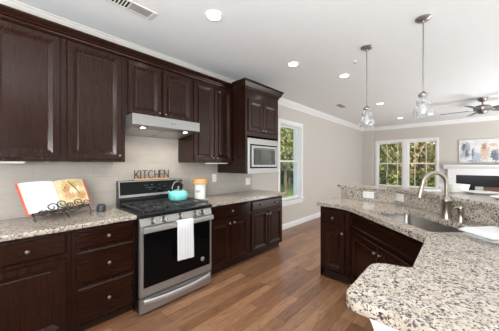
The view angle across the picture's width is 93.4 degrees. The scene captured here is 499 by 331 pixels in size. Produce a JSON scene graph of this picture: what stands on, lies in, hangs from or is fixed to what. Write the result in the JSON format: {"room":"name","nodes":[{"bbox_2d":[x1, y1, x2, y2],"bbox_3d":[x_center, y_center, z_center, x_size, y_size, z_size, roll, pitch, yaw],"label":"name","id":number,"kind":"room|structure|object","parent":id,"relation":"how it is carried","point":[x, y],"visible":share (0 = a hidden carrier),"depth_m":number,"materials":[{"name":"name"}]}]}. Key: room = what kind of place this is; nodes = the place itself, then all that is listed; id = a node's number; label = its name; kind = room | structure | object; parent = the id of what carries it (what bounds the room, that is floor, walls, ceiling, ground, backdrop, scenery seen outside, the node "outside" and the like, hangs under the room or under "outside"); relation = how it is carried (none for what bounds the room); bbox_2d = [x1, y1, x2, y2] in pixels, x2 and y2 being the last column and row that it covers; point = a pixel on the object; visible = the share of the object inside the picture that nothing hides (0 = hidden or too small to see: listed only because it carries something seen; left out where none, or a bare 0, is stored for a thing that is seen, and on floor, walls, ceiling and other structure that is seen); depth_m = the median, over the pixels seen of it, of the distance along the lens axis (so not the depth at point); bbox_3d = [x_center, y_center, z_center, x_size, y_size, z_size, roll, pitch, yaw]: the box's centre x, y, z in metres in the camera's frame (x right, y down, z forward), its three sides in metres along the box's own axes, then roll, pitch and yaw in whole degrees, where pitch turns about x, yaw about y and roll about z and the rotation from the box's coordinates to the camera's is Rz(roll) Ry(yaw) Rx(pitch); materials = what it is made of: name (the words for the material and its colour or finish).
{"room":"kitchen","nodes":[
{"label":"kitchen","id":0,"kind":"room"},
{"bbox_2d":[0,104,362,223],"bbox_3d":[0.474,0.010,4.832,0.210,2.720,11.550,0,0,43],"label":"wall","id":1,"kind":"structure","parent":0,"point":[141,153],"depth_m":3.47,"materials":[{"name":"beige paint"}]},
{"bbox_2d":[0,19,124,161],"bbox_3d":[-1.673,-0.562,2.081,0.378,1.075,0.974,0,0,43],"label":"upper cabinet","id":2,"kind":"object","parent":1,"relation":"attached to","point":[62,100],"visible":1,"depth_m":1.94,"materials":[{"name":"brown wood"}]},
{"bbox_2d":[0,161,25,162],"bbox_3d":[-1.852,-0.018,1.771,0.065,0.014,0.235,0,0,43],"label":"strip light","id":3,"kind":"object","parent":2,"relation":"attached to","point":[0,161],"visible":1,"depth_m":1.78,"materials":[{"name":"plastic"}]},
{"bbox_2d":[0,3,232,90],"bbox_3d":[-1.063,-1.104,2.498,0.090,0.078,2.434,0,0,43],"label":"crown molding","id":4,"kind":"structure","parent":2,"relation":"attached to","point":[7,13],"depth_m":2.14,"materials":[{"name":"brown wood"}]},
{"bbox_2d":[0,0,234,82],"bbox_3d":[-1.604,-1.292,2.362,0.100,0.115,4.900,0,0,43],"label":"trim","id":5,"kind":"structure","parent":1,"relation":"attached to","point":[11,3],"depth_m":2.40,"materials":[{"name":"white paint"}]},
{"bbox_2d":[125,58,191,121],"bbox_3d":[-1.079,-0.798,2.725,0.378,0.604,0.773,0,0,43],"label":"upper cabinet","id":6,"kind":"object","parent":1,"relation":"attached to","point":[149,90],"visible":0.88,"depth_m":2.56,"materials":[{"name":"brown wood"}]},
{"bbox_2d":[125,113,199,139],"bbox_3d":[-1.029,-0.412,2.679,0.492,0.164,0.766,0,0,43],"label":"range hood","id":7,"kind":"object","parent":6,"relation":"attached to","point":[136,124],"visible":0.97,"depth_m":2.54,"materials":[{"name":"metal"}]},
{"bbox_2d":[178,79,231,162],"bbox_3d":[-0.589,-0.562,3.257,0.378,1.075,0.672,0,0,43],"label":"upper cabinet","id":8,"kind":"object","parent":1,"relation":"attached to","point":[211,104],"visible":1,"depth_m":3.10,"materials":[{"name":"brown wood"}]},
{"bbox_2d":[212,174,215,181],"bbox_3d":[-0.533,0.205,3.577,0.008,0.118,0.075,0,0,43],"label":"wall outlet","id":9,"kind":"object","parent":1,"relation":"attached to","point":[213,175],"visible":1,"depth_m":3.57,"materials":[{"name":"white plastic"}]},
{"bbox_2d":[218,77,283,173],"bbox_3d":[0.007,-0.517,3.688,0.668,1.285,0.905,0,0,43],"label":"upper cabinet","id":10,"kind":"object","parent":1,"relation":"attached to","point":[254,104],"visible":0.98,"depth_m":3.37,"materials":[{"name":"brown wood"}]},
{"bbox_2d":[247,138,277,173],"bbox_3d":[0.050,-0.119,3.657,0.498,0.506,0.704,0,0,43],"label":"microwave","id":11,"kind":"object","parent":10,"relation":"in","point":[262,155],"visible":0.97,"depth_m":3.44,"materials":[{"name":"metal"}]},
{"bbox_2d":[278,118,303,206],"bbox_3d":[0.853,-0.035,5.210,0.235,1.829,1.030,0,0,43],"label":"window","id":12,"kind":"structure","parent":1,"relation":"in","point":[297,197],"depth_m":5.46,"materials":[{"name":"white paint"}]},
{"bbox_2d":[282,212,319,229],"bbox_3d":[2.168,1.314,6.518,0.016,0.112,6.055,0,0,43],"label":"baseboard","id":13,"kind":"structure","parent":1,"relation":"attached to","point":[308,218],"depth_m":5.43,"materials":[{"name":"white paint"}]},
{"bbox_2d":[278,97,363,130],"bbox_3d":[2.207,-1.292,6.499,0.100,0.115,6.350,0,0,43],"label":"trim","id":14,"kind":"structure","parent":1,"relation":"attached to","point":[282,101],"depth_m":5.88,"materials":[{"name":"white paint"}]},
{"bbox_2d":[92,217,373,330],"bbox_3d":[3.246,1.430,2.313,7.900,0.120,11.600,0,0,43],"label":"floor","id":15,"kind":"structure","parent":0,"point":[282,288],"depth_m":2.35,"materials":[{"name":"brown wood"}]},
{"bbox_2d":[0,230,70,330],"bbox_3d":[-1.744,0.933,1.796,0.658,0.874,0.518,0,0,43],"label":"base cabinet","id":16,"kind":"object","parent":15,"relation":"on","point":[35,272],"visible":0.88,"depth_m":1.65,"materials":[{"name":"brown wood"}]},
{"bbox_2d":[0,207,136,241],"bbox_3d":[-1.588,0.476,1.961,0.643,0.040,1.013,0,0,43],"label":"countertop","id":17,"kind":"structure","parent":16,"relation":"on","point":[24,227],"depth_m":1.88,"materials":[{"name":"stone"}]},
{"bbox_2d":[32,180,91,221],"bbox_3d":[-1.658,0.296,2.067,0.307,0.318,0.397,0,0,43],"label":"book stand","id":18,"kind":"object","parent":17,"relation":"on","point":[66,207],"visible":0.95,"depth_m":1.99,"materials":[{"name":"black metal"}]},
{"bbox_2d":[15,179,90,215],"bbox_3d":[-1.677,0.271,2.034,0.187,0.275,0.497,0,0,43],"label":"cookbook","id":19,"kind":"object","parent":18,"relation":"on","point":[35,197],"visible":0.88,"depth_m":2.00,"materials":[{"name":"white paper"}]},
{"bbox_2d":[96,203,105,211],"bbox_3d":[-1.434,0.417,2.273,0.082,0.078,0.082,0,0,43],"label":"speaker","id":20,"kind":"object","parent":17,"relation":"on","point":[101,207],"visible":1,"depth_m":2.25},
{"bbox_2d":[70,220,135,330],"bbox_3d":[-1.407,0.933,2.162,0.658,0.874,0.474,0,0,43],"label":"base cabinet","id":21,"kind":"object","parent":15,"relation":"on","point":[103,257],"visible":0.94,"depth_m":1.94,"materials":[{"name":"brown wood"}]},
{"bbox_2d":[116,178,213,314],"bbox_3d":[-0.931,0.775,2.601,0.726,1.190,0.804,0,0,43],"label":"gas range","id":22,"kind":"object","parent":15,"relation":"on","point":[161,279],"visible":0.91,"depth_m":2.35,"materials":[{"name":"silver metal"}]},
{"bbox_2d":[133,170,168,179],"bbox_3d":[-1.172,0.122,2.824,0.038,0.114,0.435,0,0,43],"label":"word sign","id":23,"kind":"object","parent":22,"relation":"on","point":[159,177],"visible":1,"depth_m":2.80,"materials":[{"name":"brown wood"}]},
{"bbox_2d":[117,200,211,218],"bbox_3d":[-0.918,0.469,2.589,0.600,0.042,0.804,0,0,43],"label":"cooktop","id":24,"kind":"object","parent":22,"relation":"in","point":[200,207],"depth_m":2.39,"materials":[{"name":"black metal"}]},
{"bbox_2d":[168,180,187,200],"bbox_3d":[-0.840,0.301,2.770,0.222,0.226,0.222,0,0,-12],"label":"kettle","id":25,"kind":"object","parent":22,"relation":"on","point":[178,194],"visible":1,"depth_m":2.69,"materials":[{"name":"teal metal"}]},
{"bbox_2d":[175,218,193,260],"bbox_3d":[-0.653,0.754,2.381,0.047,0.405,0.193,0,0,43],"label":"dish towel","id":26,"kind":"object","parent":22,"relation":"hanging from","point":[185,227],"visible":0.97,"depth_m":2.36,"materials":[{"name":"white fabric"}]},
{"bbox_2d":[210,201,248,277],"bbox_3d":[-0.452,0.933,3.199,0.658,0.874,0.716,0,0,43],"label":"base cabinet","id":27,"kind":"object","parent":15,"relation":"on","point":[230,223],"visible":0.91,"depth_m":2.98,"materials":[{"name":"brown wood"}]},
{"bbox_2d":[189,190,284,206],"bbox_3d":[-0.168,0.476,3.502,0.643,0.040,1.547,0,0,43],"label":"countertop","id":28,"kind":"structure","parent":27,"relation":"on","point":[241,196],"depth_m":3.35,"materials":[{"name":"stone"}]},
{"bbox_2d":[192,178,207,198],"bbox_3d":[-0.662,0.321,3.141,0.199,0.269,0.199,0,0,43],"label":"canister","id":29,"kind":"object","parent":28,"relation":"on","point":[199,183],"visible":0.98,"depth_m":3.08,"materials":[{"name":"white ceramic"}]},
{"bbox_2d":[246,195,281,261],"bbox_3d":[0.061,0.933,3.755,0.658,0.874,0.794,0,0,43],"label":"base cabinet","id":30,"kind":"object","parent":15,"relation":"on","point":[265,214],"visible":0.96,"depth_m":3.51,"materials":[{"name":"brown wood"}]},
{"bbox_2d":[320,206,349,287],"bbox_3d":[1.147,0.934,2.918,0.347,0.871,0.544,0,0,43],"label":"base cabinet","id":31,"kind":"object","parent":15,"relation":"on","point":[333,221],"visible":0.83,"depth_m":2.75,"materials":[{"name":"brown wood"}]},
{"bbox_2d":[369,318,398,330],"bbox_3d":[0.640,0.935,0.629,0.643,0.870,0.072,0,0,43],"label":"island end panel","id":32,"kind":"object","parent":15,"relation":"on","point":[377,326],"visible":0.22,"depth_m":0.78,"materials":[{"name":"white paint"}]},
{"bbox_2d":[348,211,423,284],"bbox_3d":[1.412,0.934,2.054,0.660,0.871,1.911,0,0,-2],"label":"base cabinet","id":33,"kind":"object","parent":15,"relation":"on","point":[370,242],"visible":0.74,"depth_m":2.10,"materials":[{"name":"brown wood"}]},
{"bbox_2d":[317,197,498,330],"bbox_3d":[1.213,0.477,1.756,1.272,0.042,2.901,0,0,13],"label":"countertop","id":34,"kind":"structure","parent":33,"relation":"on","point":[452,284],"depth_m":0.92,"materials":[{"name":"stone"}]},
{"bbox_2d":[341,188,498,226],"bbox_3d":[1.446,0.384,1.724,0.814,0.144,2.900,0,0,8],"label":"backsplash","id":35,"kind":"structure","parent":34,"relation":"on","point":[488,216],"depth_m":2.28,"materials":[{"name":"stone"}]},
{"bbox_2d":[363,191,373,198],"bbox_3d":[1.500,0.384,2.964,0.125,0.082,0.008,0,0,43],"label":"wall outlet","id":36,"kind":"object","parent":35,"relation":"attached to","point":[365,194],"visible":1,"depth_m":2.96,"materials":[{"name":"white plastic"}]},
{"bbox_2d":[396,193,403,201],"bbox_3d":[1.725,0.378,2.696,0.008,0.086,0.118,0,0,-2],"label":"wall outlet","id":37,"kind":"object","parent":35,"relation":"attached to","point":[399,197],"visible":1,"depth_m":2.68,"materials":[{"name":"white plastic"}]},
{"bbox_2d":[381,214,464,231],"bbox_3d":[1.407,0.600,1.973,0.449,0.204,0.819,0,0,-2],"label":"sink","id":38,"kind":"object","parent":34,"relation":"in","point":[418,222],"visible":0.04,"depth_m":2.18,"materials":[{"name":"metal"}]},
{"bbox_2d":[417,171,451,218],"bbox_3d":[1.562,0.255,1.982,0.290,0.402,0.106,0,0,-14],"label":"faucet","id":39,"kind":"object","parent":34,"relation":"on","point":[445,202],"visible":1,"depth_m":1.98,"materials":[{"name":"silver metal"}]},
{"bbox_2d":[452,206,464,222],"bbox_3d":[1.664,0.394,1.865,0.091,0.125,0.054,0,0,-21],"label":"soap dispenser","id":40,"kind":"object","parent":34,"relation":"on","point":[460,209],"visible":1,"depth_m":1.86,"materials":[{"name":"silver metal"}]},
{"bbox_2d":[458,226,498,242],"bbox_3d":[1.516,0.428,1.457,0.250,0.054,0.215,0,0,-2],"label":"folded towel","id":41,"kind":"object","parent":34,"relation":"on","point":[487,233],"visible":1,"depth_m":1.45,"materials":[{"name":"white fabric"}]},
{"bbox_2d":[443,165,498,191],"bbox_3d":[6.715,0.691,6.322,2.330,1.358,0.500,0,0,43],"label":"fireplace","id":42,"kind":"object","parent":15,"relation":"on","point":[479,177],"visible":0.56,"depth_m":6.74,"materials":[{"name":"white paint"}]},
{"bbox_2d":[443,165,498,168],"bbox_3d":[6.812,0.073,6.427,2.330,0.123,0.215,0,0,43],"label":"mantel shelf","id":43,"kind":"object","parent":42,"relation":"attached to","point":[444,166],"depth_m":6.76,"materials":[{"name":"white paint"}]},
{"bbox_2d":[15,0,498,127],"bbox_3d":[3.246,-1.425,2.313,7.900,0.150,11.600,0,0,43],"label":"ceiling","id":44,"kind":"structure","parent":0,"point":[255,40],"depth_m":2.64,"materials":[{"name":"paint"}]},
{"bbox_2d":[106,0,156,20],"bbox_3d":[-1.072,-1.345,1.929,0.134,0.009,0.585,0,0,43],"label":"ceiling vent","id":45,"kind":"object","parent":44,"relation":"in","point":[129,5],"visible":1,"depth_m":2.02,"materials":[{"name":"metal"}]},
{"bbox_2d":[205,10,222,21],"bbox_3d":[-0.322,-1.345,2.130,0.160,0.008,0.160,0,0,43],"label":"recessed light","id":46,"kind":"object","parent":44,"relation":"in","point":[212,15],"visible":1,"depth_m":2.12,"materials":[{"name":"white paint"}]},
{"bbox_2d":[287,62,298,66],"bbox_3d":[0.585,-1.345,3.159,0.160,0.008,0.160,0,0,43],"label":"recessed light","id":47,"kind":"object","parent":44,"relation":"in","point":[290,64],"visible":1,"depth_m":3.15,"materials":[{"name":"white paint"}]},
{"bbox_2d":[339,74,349,77],"bbox_3d":[1.439,-1.345,3.569,0.160,0.008,0.160,0,0,43],"label":"recessed light","id":48,"kind":"object","parent":44,"relation":"in","point":[341,75],"visible":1,"depth_m":3.55,"materials":[{"name":"white paint"}]},
{"bbox_2d":[359,45,374,125],"bbox_3d":[1.351,-0.893,2.706,0.159,0.911,0.159,0,0,43],"label":"pendant light","id":49,"kind":"object","parent":44,"relation":"hanging from","point":[366,48],"visible":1,"depth_m":2.69,"materials":[{"name":"silver glass"}]},
{"bbox_2d":[415,14,433,113],"bbox_3d":[1.603,-0.893,2.167,0.159,0.911,0.159,0,0,43],"label":"pendant light","id":50,"kind":"object","parent":44,"relation":"hanging from","point":[422,19],"visible":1,"depth_m":2.16,"materials":[{"name":"silver glass"}]},
{"bbox_2d":[440,97,498,116],"bbox_3d":[4.690,-1.190,4.798,1.249,0.319,1.298,0,0,43],"label":"ceiling fan","id":51,"kind":"object","parent":44,"relation":"hanging from","point":[481,109],"visible":1,"depth_m":4.70,"materials":[{"name":"grey metal"}]},
{"bbox_2d":[363,130,373,184],"bbox_3d":[4.393,0.010,8.694,0.340,2.720,0.160,0,0,43],"label":"wall","id":52,"kind":"structure","parent":0,"point":[368,136],"depth_m":8.61,"materials":[{"name":"beige paint"}]},
{"bbox_2d":[363,127,373,130],"bbox_3d":[4.327,-1.292,8.578,0.400,0.115,0.100,0,0,43],"label":"trim","id":53,"kind":"structure","parent":52,"relation":"attached to","point":[366,128],"depth_m":8.56,"materials":[{"name":"white paint"}]},
{"bbox_2d":[374,120,498,188],"bbox_3d":[7.147,0.010,6.400,7.500,2.720,0.200,0,0,43],"label":"wall","id":54,"kind":"structure","parent":0,"point":[449,135],"depth_m":7.22,"materials":[{"name":"beige paint"}]},
{"bbox_2d":[375,137,438,188],"bbox_3d":[5.329,0.011,8.038,1.851,1.737,0.235,0,0,43],"label":"window","id":55,"kind":"structure","parent":54,"relation":"in","point":[405,163],"depth_m":7.97,"materials":[{"name":"white paint"}]},
{"bbox_2d":[374,115,498,130],"bbox_3d":[7.171,-1.292,6.175,7.160,0.115,0.100,0,0,43],"label":"trim","id":56,"kind":"structure","parent":54,"relation":"attached to","point":[496,117],"depth_m":7.30,"materials":[{"name":"white paint"}]},
{"bbox_2d":[459,138,498,162],"bbox_3d":[6.824,-0.390,6.535,1.498,0.670,0.036,0,0,43],"label":"painting","id":57,"kind":"object","parent":54,"relation":"attached to","point":[476,150],"visible":1,"depth_m":6.73,"materials":[{"name":"paint"}]},
{"bbox_3d":[1.147,0.841,1.791,1.760,1.058,2.530,0,0,43],"label":"wall","id":58,"kind":"structure","parent":0,"visible":0},
{"bbox_2d":[337,184,498,208],"bbox_3d":[1.253,0.293,1.736,2.090,0.034,2.651,0,0,43],"label":"countertop","id":59,"kind":"structure","parent":58,"relation":"on","point":[475,199],"depth_m":2.16,"materials":[{"name":"stone"}]},
{"bbox_2d":[424,189,440,190],"bbox_3d":[1.961,0.271,2.490,0.210,0.009,0.150,0,0,11],"label":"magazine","id":60,"kind":"object","parent":59,"relation":"on","point":[424,189],"visible":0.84,"depth_m":2.50,"materials":[{"name":"white paper"}]},
{"bbox_2d":[439,183,469,192],"bbox_3d":[2.046,0.233,2.351,0.176,0.085,0.176,0,0,0],"label":"serving bowl","id":61,"kind":"object","parent":59,"relation":"on","point":[453,187],"visible":0.87,"depth_m":2.27,"materials":[{"name":"white ceramic"}]},
{"bbox_2d":[464,190,498,194],"bbox_3d":[2.174,0.265,2.212,0.250,0.020,0.250,0,0,43],"label":"plate","id":62,"kind":"object","parent":59,"relation":"on","point":[469,191],"visible":0.96,"depth_m":2.21,"materials":[{"name":"white ceramic"}]},
{"label":"outside","id":63,"kind":"structure","parent":0,"visible":0},
{"bbox_2d":[280,169,412,197],"bbox_3d":[10.891,1.980,30.757,140.000,0.020,120.000,0,0,43],"label":"ground","id":64,"kind":"structure","parent":63,"point":[290,191],"depth_m":17.81,"materials":[{"name":"green plant"}]},
{"bbox_2d":[280,127,292,195],"bbox_3d":[2.370,-0.811,14.991,4.060,5.615,4.020,0,0,43],"label":"tree","id":65,"kind":"object","parent":64,"relation":"on","point":[286,150],"visible":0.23,"depth_m":14.80,"materials":[{"name":"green plant"}]},
{"bbox_2d":[280,171,292,184],"bbox_3d":[3.337,1.276,21.943,1.782,1.539,1.827,0,0,5],"label":"shrub","id":66,"kind":"object","parent":64,"relation":"on","point":[282,173],"visible":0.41,"depth_m":21.67,"materials":[{"name":"green plant"}]},
{"bbox_2d":[281,129,292,188],"bbox_3d":[3.145,-0.993,18.816,4.832,5.978,4.772,0,0,43],"label":"tree","id":67,"kind":"object","parent":64,"relation":"on","point":[289,169],"visible":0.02,"depth_m":18.75,"materials":[{"name":"green plant"}]},
{"bbox_2d":[280,157,432,178],"bbox_3d":[13.885,0.647,32.115,46.100,4.672,5.868,0,0,43],"label":"woodland","id":68,"kind":"object","parent":64,"relation":"on","point":[283,168],"visible":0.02,"depth_m":37.44,"materials":[{"name":"green plant"}]},
{"bbox_2d":[380,145,391,183],"bbox_3d":[7.474,-2.335,12.829,1.459,8.652,1.286,0,0,3],"label":"bare tree","id":69,"kind":"object","parent":64,"relation":"on","point":[386,145],"visible":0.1,"depth_m":12.88,"materials":[{"name":"plant"}]},
{"bbox_2d":[379,171,393,184],"bbox_3d":[7.512,1.258,13.328,1.715,1.825,1.332,0,0,43],"label":"bush","id":70,"kind":"object","parent":64,"relation":"on","point":[383,176],"visible":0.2,"depth_m":13.03,"materials":[{"name":"green plant"}]},
{"bbox_2d":[379,144,399,178],"bbox_3d":[8.096,-1.010,15.610,3.272,6.011,3.184,0,0,43],"label":"tree","id":71,"kind":"object","parent":64,"relation":"on","point":[384,144],"visible":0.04,"depth_m":15.30,"materials":[{"name":"green plant"}]},
{"bbox_2d":[382,143,400,184],"bbox_3d":[7.221,-1.836,11.341,1.740,7.652,0.796,0,0,43],"label":"bare tree","id":72,"kind":"object","parent":64,"relation":"on","point":[397,143],"visible":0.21,"depth_m":11.51,"materials":[{"name":"plant"}]},
{"bbox_2d":[379,143,418,183],"bbox_3d":[8.051,-1.068,13.243,2.688,6.124,2.616,0,0,43],"label":"tree","id":73,"kind":"object","parent":64,"relation":"on","point":[392,149],"visible":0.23,"depth_m":13.02,"materials":[{"name":"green plant"}]},
{"bbox_2d":[380,147,422,178],"bbox_3d":[12.377,-1.012,20.554,5.342,6.013,5.175,0,0,43],"label":"tree","id":74,"kind":"object","parent":64,"relation":"on","point":[399,147],"visible":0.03,"depth_m":19.91,"materials":[{"name":"green plant"}]},
{"bbox_2d":[387,170,416,185],"bbox_3d":[8.030,1.236,12.447,1.356,1.866,1.301,0,0,4],"label":"bush","id":75,"kind":"object","parent":64,"relation":"on","point":[395,175],"visible":0.16,"depth_m":12.42,"materials":[{"name":"green plant"}]},
{"bbox_2d":[380,144,427,180],"bbox_3d":[11.003,-1.065,17.762,3.992,6.118,4.001,0,0,43],"label":"tree","id":76,"kind":"object","parent":64,"relation":"on","point":[380,144],"visible":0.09,"depth_m":17.11,"materials":[{"name":"green plant"}]},
{"bbox_2d":[389,145,433,177],"bbox_3d":[12.726,-1.009,17.517,4.357,6.012,4.374,0,0,43],"label":"tree","id":77,"kind":"object","parent":64,"relation":"on","point":[411,154],"visible":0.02,"depth_m":16.88,"materials":[{"name":"green plant"}]},
{"bbox_2d":[389,142,434,180],"bbox_3d":[9.615,-1.013,13.234,2.742,6.008,2.836,0,0,-1],"label":"tree","id":78,"kind":"object","parent":64,"relation":"on","point":[420,157],"visible":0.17,"depth_m":13.12,"materials":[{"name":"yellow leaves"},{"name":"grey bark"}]},
{"bbox_2d":[414,143,425,185],"bbox_3d":[8.187,-2.086,11.706,1.545,8.152,1.111,0,0,43],"label":"bare tree","id":79,"kind":"object","parent":64,"relation":"on","point":[414,143],"visible":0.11,"depth_m":11.71,"materials":[{"name":"brown wood"}]},
{"bbox_2d":[409,169,433,186],"bbox_3d":[8.821,1.190,12.135,1.316,1.882,1.469,0,0,-23],"label":"bush","id":80,"kind":"object","parent":64,"relation":"on","point":[417,180],"visible":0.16,"depth_m":12.06,"materials":[{"name":"green plant"}]},
{"bbox_2d":[410,142,434,171],"bbox_3d":[11.702,-1.011,14.383,3.503,6.013,3.424,0,0,43],"label":"tree","id":81,"kind":"object","parent":64,"relation":"on","point":[424,150],"visible":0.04,"depth_m":14.54,"materials":[{"name":"green plant"}]},
{"bbox_2d":[416,142,432,186],"bbox_3d":[7.809,-2.185,10.518,0.713,8.352,1.743,0,0,-41],"label":"bare tree","id":82,"kind":"object","parent":64,"relation":"on","point":[426,142],"visible":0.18,"depth_m":10.58,"materials":[{"name":"brown wood"}]},
{"bbox_2d":[419,142,434,169],"bbox_3d":[10.887,-1.073,12.477,3.239,6.136,3.243,0,0,43],"label":"tree","id":83,"kind":"object","parent":64,"relation":"on","point":[423,143],"visible":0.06,"depth_m":12.81,"materials":[{"name":"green plant"}]},
{"bbox_2d":[425,174,434,186],"bbox_3d":[8.935,1.223,11.075,1.332,1.797,1.336,0,0,2],"label":"bush","id":84,"kind":"object","parent":64,"relation":"on","point":[432,178],"visible":0.1,"depth_m":11.17,"materials":[{"name":"green plant"}]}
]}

